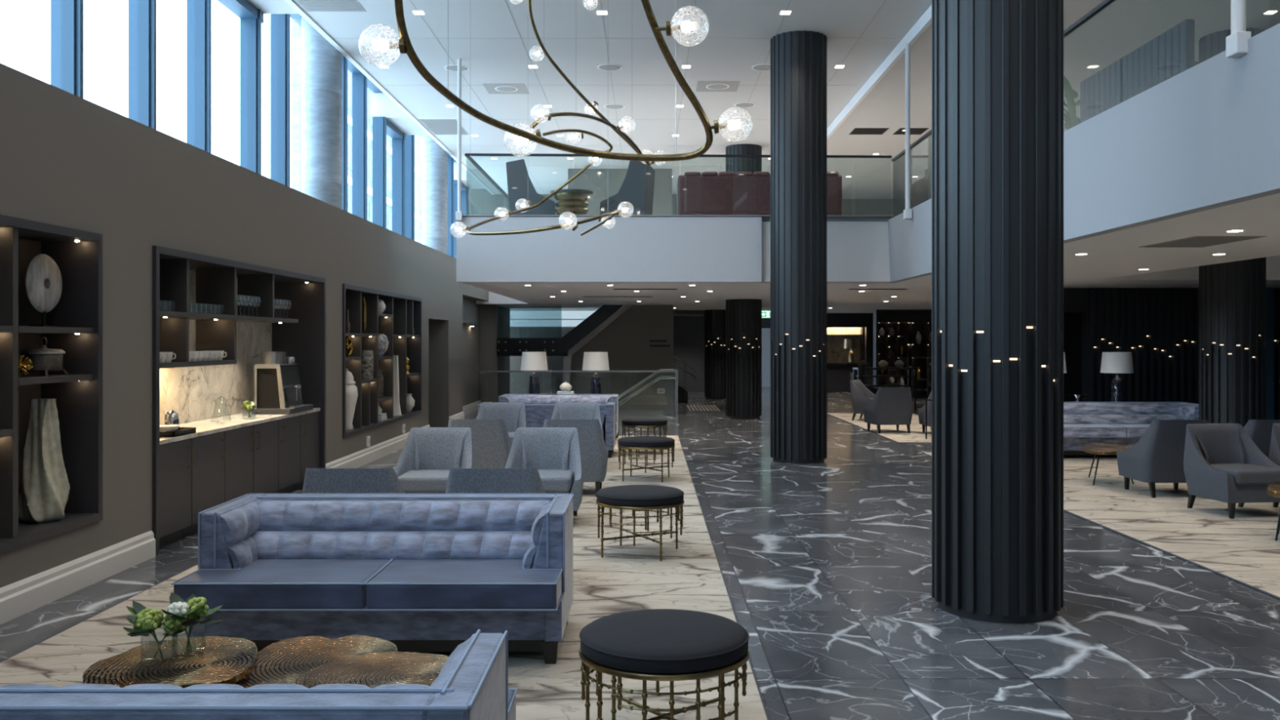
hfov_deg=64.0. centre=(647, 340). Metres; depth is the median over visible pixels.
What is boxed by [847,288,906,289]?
ceiling vent
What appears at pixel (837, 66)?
recessed light
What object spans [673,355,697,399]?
stair handrail
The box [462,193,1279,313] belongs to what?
ceiling
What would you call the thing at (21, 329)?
shelf
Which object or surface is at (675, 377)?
stair handrail
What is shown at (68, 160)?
wall
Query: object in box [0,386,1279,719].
floor
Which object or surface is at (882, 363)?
ornament
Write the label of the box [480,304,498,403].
wall
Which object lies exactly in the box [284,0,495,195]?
trim
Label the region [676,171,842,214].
sofa
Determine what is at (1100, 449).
table
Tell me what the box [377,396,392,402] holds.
shelf
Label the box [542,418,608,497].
armchair
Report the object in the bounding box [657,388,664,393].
wall socket
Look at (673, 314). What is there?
trim
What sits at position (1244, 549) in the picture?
area rug
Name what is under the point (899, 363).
ornament
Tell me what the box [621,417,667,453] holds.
round stool
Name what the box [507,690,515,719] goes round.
seat cushion
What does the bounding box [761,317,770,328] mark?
wall
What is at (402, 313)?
display cabinet
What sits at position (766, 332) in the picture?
door
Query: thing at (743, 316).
fluted column
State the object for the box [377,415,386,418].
book
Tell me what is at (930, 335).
vase
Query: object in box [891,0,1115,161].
glass railing
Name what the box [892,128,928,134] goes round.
ceiling vent
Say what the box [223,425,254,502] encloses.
base cabinet
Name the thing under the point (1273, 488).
table
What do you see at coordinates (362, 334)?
shelf
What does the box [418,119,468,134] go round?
ceiling vent
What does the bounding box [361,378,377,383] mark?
shelf
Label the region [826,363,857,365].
countertop
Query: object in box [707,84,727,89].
grille
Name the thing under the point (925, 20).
trim
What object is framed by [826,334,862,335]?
shelf
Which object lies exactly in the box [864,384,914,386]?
shelf
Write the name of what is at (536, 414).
velvet sofa
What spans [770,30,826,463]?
fluted column
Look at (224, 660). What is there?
table
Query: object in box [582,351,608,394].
table lamp
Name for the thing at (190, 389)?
built-in shelving unit
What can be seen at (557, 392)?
book
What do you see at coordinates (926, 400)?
side table
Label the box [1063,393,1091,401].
bowl
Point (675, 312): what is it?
trim
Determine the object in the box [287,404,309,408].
drip tray
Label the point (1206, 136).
wall
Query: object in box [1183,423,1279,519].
armchair
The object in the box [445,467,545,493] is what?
armchair
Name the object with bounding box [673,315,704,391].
wall
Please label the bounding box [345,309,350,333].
bottle
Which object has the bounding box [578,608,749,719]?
round stool
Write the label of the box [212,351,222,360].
coffee cup
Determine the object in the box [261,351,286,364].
steel canister
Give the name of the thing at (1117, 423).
velvet sofa
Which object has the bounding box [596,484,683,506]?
cushion
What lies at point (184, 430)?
serving tray
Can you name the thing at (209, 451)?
base cabinet
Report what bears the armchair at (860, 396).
on the area rug at (890, 432)
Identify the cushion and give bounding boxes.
[173,559,390,608]
[366,559,561,608]
[397,469,449,492]
[507,431,515,443]
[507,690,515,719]
[537,469,573,492]
[580,608,748,674]
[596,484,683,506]
[617,435,674,447]
[622,417,666,426]
[1063,424,1126,436]
[1113,424,1150,436]
[1209,463,1279,484]
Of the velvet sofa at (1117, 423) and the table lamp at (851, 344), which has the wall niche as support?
the table lamp at (851, 344)
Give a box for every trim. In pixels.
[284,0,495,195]
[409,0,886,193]
[462,214,893,217]
[673,310,704,314]
[673,314,704,315]
[826,4,931,139]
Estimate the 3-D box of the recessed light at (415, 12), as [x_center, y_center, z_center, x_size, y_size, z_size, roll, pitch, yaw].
[-2.900,-4.149,12.950,0.120,0.010,0.120,0,0,0]
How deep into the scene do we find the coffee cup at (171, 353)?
8.20 m
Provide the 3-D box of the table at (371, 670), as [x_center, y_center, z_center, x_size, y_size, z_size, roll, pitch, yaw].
[-1.000,1.430,3.765,0.541,0.420,0.530,0,0,0]
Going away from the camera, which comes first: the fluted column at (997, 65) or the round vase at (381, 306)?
the fluted column at (997, 65)
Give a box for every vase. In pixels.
[17,398,70,523]
[140,632,177,663]
[171,617,205,656]
[242,408,255,418]
[361,350,373,379]
[377,299,385,313]
[377,333,388,356]
[393,355,401,415]
[406,393,414,411]
[560,381,571,391]
[879,328,884,335]
[879,366,884,374]
[888,328,894,335]
[888,350,894,356]
[888,377,894,382]
[898,345,904,357]
[898,377,904,384]
[915,331,921,343]
[915,366,921,378]
[928,331,931,343]
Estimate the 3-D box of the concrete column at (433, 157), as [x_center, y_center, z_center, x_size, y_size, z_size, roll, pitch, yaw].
[-4.700,-3.150,22.550,0.566,3.200,0.566,0,0,0]
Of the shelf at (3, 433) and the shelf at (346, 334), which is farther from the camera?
the shelf at (346, 334)
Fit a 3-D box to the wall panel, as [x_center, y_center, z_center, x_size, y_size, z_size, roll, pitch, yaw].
[-2.960,1.025,28.780,0.480,1.250,0.240,0,0,0]
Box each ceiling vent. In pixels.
[294,0,365,11]
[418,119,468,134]
[582,296,653,297]
[613,288,677,289]
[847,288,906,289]
[848,128,888,134]
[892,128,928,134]
[1138,235,1266,247]
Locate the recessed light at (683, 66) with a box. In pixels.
[682,65,690,67]
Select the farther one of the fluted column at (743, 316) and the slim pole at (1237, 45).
the fluted column at (743, 316)
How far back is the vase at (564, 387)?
17.35 m
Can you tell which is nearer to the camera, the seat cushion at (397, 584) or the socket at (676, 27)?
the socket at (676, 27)
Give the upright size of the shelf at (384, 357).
0.040 m
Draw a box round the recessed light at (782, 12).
[780,11,791,14]
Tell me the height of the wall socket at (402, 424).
0.140 m
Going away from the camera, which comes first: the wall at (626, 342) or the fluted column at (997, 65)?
the fluted column at (997, 65)
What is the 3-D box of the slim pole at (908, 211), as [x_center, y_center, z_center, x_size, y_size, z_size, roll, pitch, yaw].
[3.500,-2.825,13.800,0.090,2.370,0.120,0,0,0]
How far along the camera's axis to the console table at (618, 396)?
17.59 m
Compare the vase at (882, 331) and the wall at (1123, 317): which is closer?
the wall at (1123, 317)
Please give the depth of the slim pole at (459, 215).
15.08 m
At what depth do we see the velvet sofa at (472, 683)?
2.57 m
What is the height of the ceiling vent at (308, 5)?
0.012 m
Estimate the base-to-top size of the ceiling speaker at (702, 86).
0.014 m
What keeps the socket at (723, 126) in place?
attached to the chandelier at (404, 45)
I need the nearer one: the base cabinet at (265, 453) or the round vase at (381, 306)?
the base cabinet at (265, 453)
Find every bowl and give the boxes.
[160,424,179,431]
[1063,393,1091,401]
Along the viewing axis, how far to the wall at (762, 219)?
15.32 m
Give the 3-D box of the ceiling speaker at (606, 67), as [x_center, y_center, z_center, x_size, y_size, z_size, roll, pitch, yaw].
[-0.583,-4.145,15.532,0.380,0.014,0.380,0,0,0]
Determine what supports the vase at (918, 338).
on the bookcase at (906, 323)
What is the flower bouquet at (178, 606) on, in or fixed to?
in the glass vase at (203, 617)
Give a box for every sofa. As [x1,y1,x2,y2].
[0,629,517,719]
[171,493,573,663]
[477,401,615,457]
[498,394,617,439]
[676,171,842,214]
[1063,401,1199,455]
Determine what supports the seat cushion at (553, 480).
on the armchair at (556, 454)
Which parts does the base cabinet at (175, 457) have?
handle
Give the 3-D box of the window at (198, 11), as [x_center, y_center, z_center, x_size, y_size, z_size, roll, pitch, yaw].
[-4.980,-3.180,15.875,0.240,3.100,9.750,0,0,0]
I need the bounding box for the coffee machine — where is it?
[251,363,313,414]
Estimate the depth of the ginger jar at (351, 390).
13.29 m
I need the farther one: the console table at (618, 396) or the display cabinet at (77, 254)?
the console table at (618, 396)
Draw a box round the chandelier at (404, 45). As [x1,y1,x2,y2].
[358,0,752,237]
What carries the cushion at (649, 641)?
on the round stool at (657, 645)
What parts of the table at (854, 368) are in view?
leg, leg, leg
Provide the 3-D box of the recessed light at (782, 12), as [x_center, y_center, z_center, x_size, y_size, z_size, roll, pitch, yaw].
[1.740,-4.149,12.950,0.120,0.010,0.120,0,0,0]
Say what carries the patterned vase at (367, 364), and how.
on the display cabinet at (402, 313)
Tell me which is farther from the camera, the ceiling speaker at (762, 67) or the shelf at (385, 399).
the ceiling speaker at (762, 67)
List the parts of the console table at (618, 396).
leg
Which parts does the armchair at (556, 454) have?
seat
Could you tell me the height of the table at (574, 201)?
0.540 m
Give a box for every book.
[377,413,386,416]
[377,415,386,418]
[377,417,386,421]
[556,391,573,394]
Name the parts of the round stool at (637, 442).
leg, leg, leg, leg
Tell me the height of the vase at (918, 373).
0.347 m
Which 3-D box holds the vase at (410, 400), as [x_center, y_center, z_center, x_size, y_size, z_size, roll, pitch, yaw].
[-3.900,1.010,16.700,0.190,0.290,0.190,0,0,0]
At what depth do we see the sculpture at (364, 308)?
14.05 m
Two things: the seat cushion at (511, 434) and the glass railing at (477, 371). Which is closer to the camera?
the seat cushion at (511, 434)
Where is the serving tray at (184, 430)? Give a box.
[160,426,195,436]
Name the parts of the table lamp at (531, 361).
lamp shade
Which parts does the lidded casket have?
lid, ring handle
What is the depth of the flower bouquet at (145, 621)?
3.93 m
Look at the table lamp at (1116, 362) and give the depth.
15.23 m
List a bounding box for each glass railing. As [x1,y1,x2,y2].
[464,153,891,199]
[477,370,675,372]
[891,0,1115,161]
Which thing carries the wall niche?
on the floor
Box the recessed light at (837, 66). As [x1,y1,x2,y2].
[835,65,844,67]
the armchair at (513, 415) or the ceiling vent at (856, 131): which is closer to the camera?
the armchair at (513, 415)
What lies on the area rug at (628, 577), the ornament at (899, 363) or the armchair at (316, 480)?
the armchair at (316, 480)
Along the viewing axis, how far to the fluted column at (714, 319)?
28.96 m
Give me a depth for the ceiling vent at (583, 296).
20.33 m
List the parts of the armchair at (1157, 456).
leg, leg, leg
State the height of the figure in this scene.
0.270 m
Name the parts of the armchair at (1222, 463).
leg, leg, leg, seat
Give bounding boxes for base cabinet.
[160,439,192,547]
[183,431,226,537]
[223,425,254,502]
[253,420,278,493]
[272,415,300,493]
[293,411,319,490]
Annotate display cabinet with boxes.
[0,214,102,553]
[342,284,422,438]
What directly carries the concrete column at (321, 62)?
on the wall at (68, 160)
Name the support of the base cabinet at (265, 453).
on the floor
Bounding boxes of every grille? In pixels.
[445,65,467,71]
[496,86,516,91]
[599,64,620,70]
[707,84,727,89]
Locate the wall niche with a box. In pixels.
[826,327,865,391]
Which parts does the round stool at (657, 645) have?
leg, leg, leg, leg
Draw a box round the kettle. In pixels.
[164,409,180,431]
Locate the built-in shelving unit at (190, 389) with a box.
[152,245,325,555]
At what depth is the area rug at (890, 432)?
18.85 m
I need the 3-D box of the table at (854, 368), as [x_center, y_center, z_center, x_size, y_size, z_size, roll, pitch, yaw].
[5.700,1.150,24.700,1.400,1.000,0.600,0,0,0]
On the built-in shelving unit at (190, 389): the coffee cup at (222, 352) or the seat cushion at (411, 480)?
the coffee cup at (222, 352)
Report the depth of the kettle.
8.54 m
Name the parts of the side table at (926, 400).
leg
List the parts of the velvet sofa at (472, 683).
backrest, arm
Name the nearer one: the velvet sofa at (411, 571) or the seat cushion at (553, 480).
the velvet sofa at (411, 571)
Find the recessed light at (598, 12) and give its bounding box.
[597,11,607,14]
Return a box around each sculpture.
[345,336,353,356]
[362,296,366,332]
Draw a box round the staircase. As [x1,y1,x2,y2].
[496,304,632,383]
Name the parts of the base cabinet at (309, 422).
door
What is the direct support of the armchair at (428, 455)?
on the area rug at (628, 577)
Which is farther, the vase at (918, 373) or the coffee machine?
the vase at (918, 373)
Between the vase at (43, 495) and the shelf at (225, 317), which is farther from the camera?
the shelf at (225, 317)
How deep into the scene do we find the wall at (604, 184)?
24.70 m
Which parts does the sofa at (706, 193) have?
arm, arm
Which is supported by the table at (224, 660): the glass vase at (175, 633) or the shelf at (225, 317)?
the glass vase at (175, 633)
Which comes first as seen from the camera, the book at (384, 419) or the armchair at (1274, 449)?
the armchair at (1274, 449)
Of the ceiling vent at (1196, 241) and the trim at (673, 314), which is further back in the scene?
the trim at (673, 314)
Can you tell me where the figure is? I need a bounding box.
[406,356,409,373]
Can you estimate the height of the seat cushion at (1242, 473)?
0.130 m
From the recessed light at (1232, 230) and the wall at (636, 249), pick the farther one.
the wall at (636, 249)
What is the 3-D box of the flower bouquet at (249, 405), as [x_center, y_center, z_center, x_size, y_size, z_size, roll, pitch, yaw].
[-4.005,0.683,10.267,0.183,0.171,0.207,0,0,0]
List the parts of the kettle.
handle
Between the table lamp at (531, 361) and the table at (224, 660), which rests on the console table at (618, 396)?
the table lamp at (531, 361)
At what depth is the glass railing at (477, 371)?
21.88 m
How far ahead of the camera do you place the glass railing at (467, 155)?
15.32 m
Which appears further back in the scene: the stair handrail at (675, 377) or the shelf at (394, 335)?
the stair handrail at (675, 377)
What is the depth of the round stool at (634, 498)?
7.68 m
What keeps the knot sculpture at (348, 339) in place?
on the display cabinet at (402, 313)
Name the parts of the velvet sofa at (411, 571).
arm, backrest, leg, arm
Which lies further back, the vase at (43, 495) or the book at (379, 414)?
the book at (379, 414)
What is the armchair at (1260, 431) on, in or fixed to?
on the area rug at (1244, 549)
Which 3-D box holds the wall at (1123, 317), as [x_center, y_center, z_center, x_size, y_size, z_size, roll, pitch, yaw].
[8.305,0.385,17.660,5.610,2.530,1.280,0,0,0]
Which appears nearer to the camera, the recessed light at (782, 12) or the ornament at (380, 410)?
the recessed light at (782, 12)
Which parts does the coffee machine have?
frame, plate, panel, spout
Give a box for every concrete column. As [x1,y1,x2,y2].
[301,17,342,208]
[421,134,447,254]
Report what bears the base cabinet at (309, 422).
on the floor
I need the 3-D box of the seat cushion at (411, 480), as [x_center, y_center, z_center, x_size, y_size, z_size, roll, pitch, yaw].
[-1.945,1.258,9.220,0.536,0.130,0.600,0,0,0]
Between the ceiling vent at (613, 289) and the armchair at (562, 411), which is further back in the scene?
the ceiling vent at (613, 289)
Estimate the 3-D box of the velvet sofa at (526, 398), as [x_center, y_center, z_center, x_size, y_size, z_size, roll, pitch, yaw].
[-1.450,1.265,16.656,1.910,0.746,0.992,0,0,0]
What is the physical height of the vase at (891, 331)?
0.213 m
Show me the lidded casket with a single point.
(45, 359)
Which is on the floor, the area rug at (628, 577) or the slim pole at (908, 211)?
the area rug at (628, 577)
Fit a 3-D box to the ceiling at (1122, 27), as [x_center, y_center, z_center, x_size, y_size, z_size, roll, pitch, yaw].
[7.280,-4.380,11.100,7.440,0.740,36.200,0,0,0]
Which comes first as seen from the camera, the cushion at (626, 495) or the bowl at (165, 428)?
the cushion at (626, 495)
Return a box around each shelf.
[0,325,13,332]
[0,429,13,437]
[17,325,93,333]
[17,374,93,385]
[160,311,297,323]
[160,360,236,368]
[345,333,360,336]
[345,356,360,360]
[361,333,377,336]
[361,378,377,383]
[377,313,392,317]
[377,355,392,359]
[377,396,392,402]
[393,333,405,337]
[406,334,418,337]
[406,372,418,377]
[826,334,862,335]
[855,375,914,377]
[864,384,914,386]
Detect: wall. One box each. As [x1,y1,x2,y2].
[0,62,510,587]
[456,217,761,282]
[468,189,928,394]
[475,291,527,303]
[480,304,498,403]
[568,168,671,214]
[569,305,673,408]
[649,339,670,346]
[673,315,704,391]
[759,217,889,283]
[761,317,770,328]
[826,313,873,384]
[886,22,1279,283]
[1063,288,1279,419]
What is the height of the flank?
0.580 m
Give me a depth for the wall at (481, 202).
29.00 m
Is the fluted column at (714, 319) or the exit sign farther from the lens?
the exit sign
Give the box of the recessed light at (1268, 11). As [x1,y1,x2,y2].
[1264,10,1277,13]
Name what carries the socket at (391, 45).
attached to the chandelier at (404, 45)
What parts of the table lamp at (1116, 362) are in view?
lamp shade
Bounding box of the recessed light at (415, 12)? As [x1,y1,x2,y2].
[413,11,424,14]
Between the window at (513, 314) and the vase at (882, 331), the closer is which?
the window at (513, 314)
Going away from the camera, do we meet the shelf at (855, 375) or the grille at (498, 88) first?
the grille at (498, 88)
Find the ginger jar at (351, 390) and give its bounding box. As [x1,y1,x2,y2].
[345,368,358,430]
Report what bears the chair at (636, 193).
on the ceiling at (857, 251)
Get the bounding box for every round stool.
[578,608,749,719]
[595,484,684,561]
[617,435,675,482]
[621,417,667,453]
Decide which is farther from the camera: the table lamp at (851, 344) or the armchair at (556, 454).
the table lamp at (851, 344)
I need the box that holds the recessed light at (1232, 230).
[1226,230,1242,231]
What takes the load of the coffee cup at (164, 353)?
on the built-in shelving unit at (190, 389)
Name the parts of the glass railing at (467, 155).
handrail, handrail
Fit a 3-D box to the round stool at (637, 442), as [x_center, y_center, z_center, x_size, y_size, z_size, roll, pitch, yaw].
[-0.020,1.388,12.100,0.681,0.500,0.681,0,0,-9]
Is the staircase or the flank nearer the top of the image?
the staircase
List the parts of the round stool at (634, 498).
leg, leg, leg, leg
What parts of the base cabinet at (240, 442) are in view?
handle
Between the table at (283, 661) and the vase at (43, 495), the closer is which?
the table at (283, 661)
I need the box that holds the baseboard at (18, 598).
[0,400,481,624]
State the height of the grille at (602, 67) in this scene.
0.008 m
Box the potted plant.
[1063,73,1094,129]
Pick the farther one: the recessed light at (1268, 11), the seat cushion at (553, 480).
the recessed light at (1268, 11)
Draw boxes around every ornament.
[17,355,32,376]
[377,402,382,413]
[878,360,888,367]
[893,360,904,367]
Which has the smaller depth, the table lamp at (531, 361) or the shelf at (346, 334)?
the shelf at (346, 334)
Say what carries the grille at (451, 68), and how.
attached to the ceiling speaker at (451, 67)
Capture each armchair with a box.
[302,467,404,493]
[394,427,477,493]
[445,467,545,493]
[448,418,511,468]
[475,402,528,443]
[504,427,584,515]
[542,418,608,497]
[551,402,604,435]
[849,379,875,420]
[850,372,879,394]
[862,386,912,433]
[917,391,931,432]
[1115,419,1208,497]
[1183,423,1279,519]
[1243,419,1279,457]
[1268,423,1279,507]
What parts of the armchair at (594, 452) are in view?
leg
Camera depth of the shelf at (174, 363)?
8.56 m
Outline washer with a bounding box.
[462,322,479,326]
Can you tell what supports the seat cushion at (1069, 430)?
on the velvet sofa at (1117, 423)
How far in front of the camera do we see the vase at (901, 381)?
29.07 m
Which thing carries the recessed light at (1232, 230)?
in the ceiling at (857, 251)
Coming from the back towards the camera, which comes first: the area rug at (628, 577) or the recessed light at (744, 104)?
the recessed light at (744, 104)
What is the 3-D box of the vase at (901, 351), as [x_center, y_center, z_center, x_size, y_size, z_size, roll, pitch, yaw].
[7.210,0.291,29.120,0.168,0.347,0.168,0,0,0]
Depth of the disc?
6.74 m
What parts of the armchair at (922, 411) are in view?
leg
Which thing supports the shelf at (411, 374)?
attached to the display cabinet at (402, 313)
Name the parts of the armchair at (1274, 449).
leg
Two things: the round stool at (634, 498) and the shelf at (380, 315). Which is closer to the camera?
the round stool at (634, 498)
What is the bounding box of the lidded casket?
[19,337,68,376]
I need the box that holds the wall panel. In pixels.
[534,355,551,394]
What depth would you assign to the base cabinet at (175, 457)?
8.30 m
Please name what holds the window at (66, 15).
in the wall at (68, 160)
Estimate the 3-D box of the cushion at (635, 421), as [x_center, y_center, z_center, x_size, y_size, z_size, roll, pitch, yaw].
[-0.050,1.184,15.100,0.670,0.092,0.670,0,0,-17]
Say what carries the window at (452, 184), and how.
in the wall at (68, 160)
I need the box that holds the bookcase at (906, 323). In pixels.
[873,309,931,398]
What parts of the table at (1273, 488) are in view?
leg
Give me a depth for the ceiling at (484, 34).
15.22 m
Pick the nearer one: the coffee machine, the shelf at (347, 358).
the coffee machine
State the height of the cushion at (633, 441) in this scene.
0.092 m
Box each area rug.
[0,435,769,719]
[826,413,931,443]
[921,452,1279,599]
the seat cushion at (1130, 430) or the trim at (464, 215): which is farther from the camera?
the trim at (464, 215)
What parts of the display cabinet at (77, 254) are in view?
panel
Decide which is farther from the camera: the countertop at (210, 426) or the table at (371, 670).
the countertop at (210, 426)
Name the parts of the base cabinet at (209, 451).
handle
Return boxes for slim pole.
[455,58,462,221]
[903,42,911,219]
[1226,0,1251,57]
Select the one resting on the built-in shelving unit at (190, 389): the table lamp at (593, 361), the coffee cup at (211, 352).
the coffee cup at (211, 352)
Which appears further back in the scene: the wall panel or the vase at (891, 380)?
the vase at (891, 380)
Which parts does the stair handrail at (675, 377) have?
rail, rail, rail, rail, post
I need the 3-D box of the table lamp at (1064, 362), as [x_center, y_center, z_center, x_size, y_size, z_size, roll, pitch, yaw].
[6.030,0.550,15.350,0.460,0.760,0.460,0,0,0]
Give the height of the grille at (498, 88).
0.008 m
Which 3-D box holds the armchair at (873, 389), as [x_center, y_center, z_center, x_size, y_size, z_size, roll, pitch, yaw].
[5.675,1.240,26.600,0.750,0.820,0.720,0,0,0]
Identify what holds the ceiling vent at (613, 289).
in the ceiling at (857, 251)
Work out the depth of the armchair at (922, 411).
17.93 m
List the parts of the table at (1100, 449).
leg, leg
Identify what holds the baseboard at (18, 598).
attached to the wall at (68, 160)
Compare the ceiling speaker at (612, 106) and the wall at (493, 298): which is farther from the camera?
the wall at (493, 298)
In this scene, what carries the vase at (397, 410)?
on the display cabinet at (402, 313)
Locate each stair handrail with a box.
[617,368,678,415]
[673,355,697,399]
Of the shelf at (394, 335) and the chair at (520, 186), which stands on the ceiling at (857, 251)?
the chair at (520, 186)
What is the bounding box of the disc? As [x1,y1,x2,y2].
[24,253,62,326]
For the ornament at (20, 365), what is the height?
0.134 m
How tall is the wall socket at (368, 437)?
0.140 m
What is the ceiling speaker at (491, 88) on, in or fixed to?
attached to the ceiling at (484, 34)
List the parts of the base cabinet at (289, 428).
handle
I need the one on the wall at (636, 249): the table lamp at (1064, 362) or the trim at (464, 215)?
the trim at (464, 215)
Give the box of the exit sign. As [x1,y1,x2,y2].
[761,311,770,317]
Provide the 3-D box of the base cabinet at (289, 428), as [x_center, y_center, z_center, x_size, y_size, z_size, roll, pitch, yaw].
[-4.081,1.234,10.922,0.598,0.833,0.665,0,0,0]
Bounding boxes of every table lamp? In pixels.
[520,351,547,394]
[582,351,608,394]
[842,338,859,362]
[1063,351,1066,373]
[1100,351,1133,401]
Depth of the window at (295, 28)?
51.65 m
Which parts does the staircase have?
handrail, panel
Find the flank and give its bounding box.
[678,384,688,403]
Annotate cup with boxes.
[160,351,169,363]
[164,351,176,362]
[189,351,195,361]
[189,351,200,361]
[196,351,206,361]
[201,351,211,360]
[207,351,217,360]
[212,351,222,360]
[217,351,226,359]
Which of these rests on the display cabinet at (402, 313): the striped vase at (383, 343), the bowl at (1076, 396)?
the striped vase at (383, 343)
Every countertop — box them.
[160,408,319,444]
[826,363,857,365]
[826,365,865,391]
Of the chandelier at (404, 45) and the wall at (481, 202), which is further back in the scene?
the wall at (481, 202)
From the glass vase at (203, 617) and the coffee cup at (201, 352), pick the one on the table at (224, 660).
the glass vase at (203, 617)
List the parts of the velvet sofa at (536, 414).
backrest, arm, leg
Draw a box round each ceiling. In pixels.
[247,0,931,194]
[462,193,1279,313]
[826,0,1279,199]
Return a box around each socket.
[366,435,370,446]
[388,42,399,48]
[401,423,404,433]
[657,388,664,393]
[671,24,681,31]
[718,123,728,128]
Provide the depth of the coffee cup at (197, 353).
8.67 m
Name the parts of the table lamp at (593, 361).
lamp shade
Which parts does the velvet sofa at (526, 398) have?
arm, backrest, arm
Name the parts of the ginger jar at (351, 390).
lid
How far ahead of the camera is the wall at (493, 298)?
24.40 m
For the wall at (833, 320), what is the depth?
32.60 m
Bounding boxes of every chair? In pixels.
[506,159,555,214]
[599,160,654,214]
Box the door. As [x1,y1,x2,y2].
[761,328,770,386]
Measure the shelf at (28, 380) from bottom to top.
0.040 m
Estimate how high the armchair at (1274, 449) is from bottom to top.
0.820 m
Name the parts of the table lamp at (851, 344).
lamp shade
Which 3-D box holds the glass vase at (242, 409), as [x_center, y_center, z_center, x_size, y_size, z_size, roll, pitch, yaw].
[-4.000,0.730,10.270,0.123,0.100,0.122,0,0,0]
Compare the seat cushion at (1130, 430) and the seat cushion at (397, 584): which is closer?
the seat cushion at (397, 584)
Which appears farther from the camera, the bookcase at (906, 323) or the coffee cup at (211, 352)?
the bookcase at (906, 323)
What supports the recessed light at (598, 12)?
in the ceiling at (484, 34)
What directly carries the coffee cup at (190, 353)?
on the built-in shelving unit at (190, 389)
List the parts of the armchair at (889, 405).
leg, leg, leg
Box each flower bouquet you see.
[123,600,195,657]
[161,592,222,651]
[240,400,259,417]
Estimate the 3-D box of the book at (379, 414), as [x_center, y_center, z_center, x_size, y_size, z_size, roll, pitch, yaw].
[-3.930,1.071,14.830,0.220,0.032,0.260,0,0,0]
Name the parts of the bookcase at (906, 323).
panel, cornice, shelf, shelf, shelf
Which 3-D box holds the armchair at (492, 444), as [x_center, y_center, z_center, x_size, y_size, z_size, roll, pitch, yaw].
[-1.800,1.228,11.045,0.720,0.820,0.750,0,0,0]
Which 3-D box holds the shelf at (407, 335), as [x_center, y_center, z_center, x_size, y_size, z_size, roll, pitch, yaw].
[-3.984,-0.080,16.600,0.352,0.040,0.880,0,0,0]
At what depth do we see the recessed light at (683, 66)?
15.47 m
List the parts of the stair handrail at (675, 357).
post, rail, rail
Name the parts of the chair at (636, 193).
backrest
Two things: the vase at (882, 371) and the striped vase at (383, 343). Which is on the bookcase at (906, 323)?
the vase at (882, 371)
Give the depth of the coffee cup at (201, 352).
8.77 m
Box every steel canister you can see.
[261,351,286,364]
[285,356,294,363]
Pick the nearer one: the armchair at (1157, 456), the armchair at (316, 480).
the armchair at (316, 480)
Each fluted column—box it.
[704,309,725,399]
[725,143,761,418]
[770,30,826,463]
[931,0,1063,623]
[1199,27,1266,427]
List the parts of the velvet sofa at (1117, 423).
arm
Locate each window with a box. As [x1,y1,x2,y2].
[50,0,156,129]
[186,0,405,236]
[291,21,421,243]
[404,134,469,258]
[510,311,595,326]
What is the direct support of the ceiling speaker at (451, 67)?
attached to the ceiling at (484, 34)
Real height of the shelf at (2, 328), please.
0.040 m
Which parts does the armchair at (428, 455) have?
seat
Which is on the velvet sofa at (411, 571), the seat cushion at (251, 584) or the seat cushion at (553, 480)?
the seat cushion at (251, 584)
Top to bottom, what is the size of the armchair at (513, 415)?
0.820 m
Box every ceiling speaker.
[444,64,469,71]
[482,83,528,93]
[596,63,622,71]
[603,103,625,109]
[695,80,740,91]
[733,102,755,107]
[751,63,770,71]
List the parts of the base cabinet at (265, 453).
handle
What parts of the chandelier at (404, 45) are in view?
globe, bulb, bulb, bulb, bulb, bulb, arm, bulb, globe, bulb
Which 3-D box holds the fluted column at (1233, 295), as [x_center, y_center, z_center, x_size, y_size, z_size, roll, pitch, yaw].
[7.700,-1.250,13.500,0.768,5.800,0.768,0,0,3]
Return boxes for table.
[82,635,257,688]
[234,635,397,688]
[295,651,448,688]
[551,188,593,214]
[616,395,618,438]
[853,367,916,409]
[924,399,931,439]
[1081,443,1133,484]
[1266,480,1279,541]

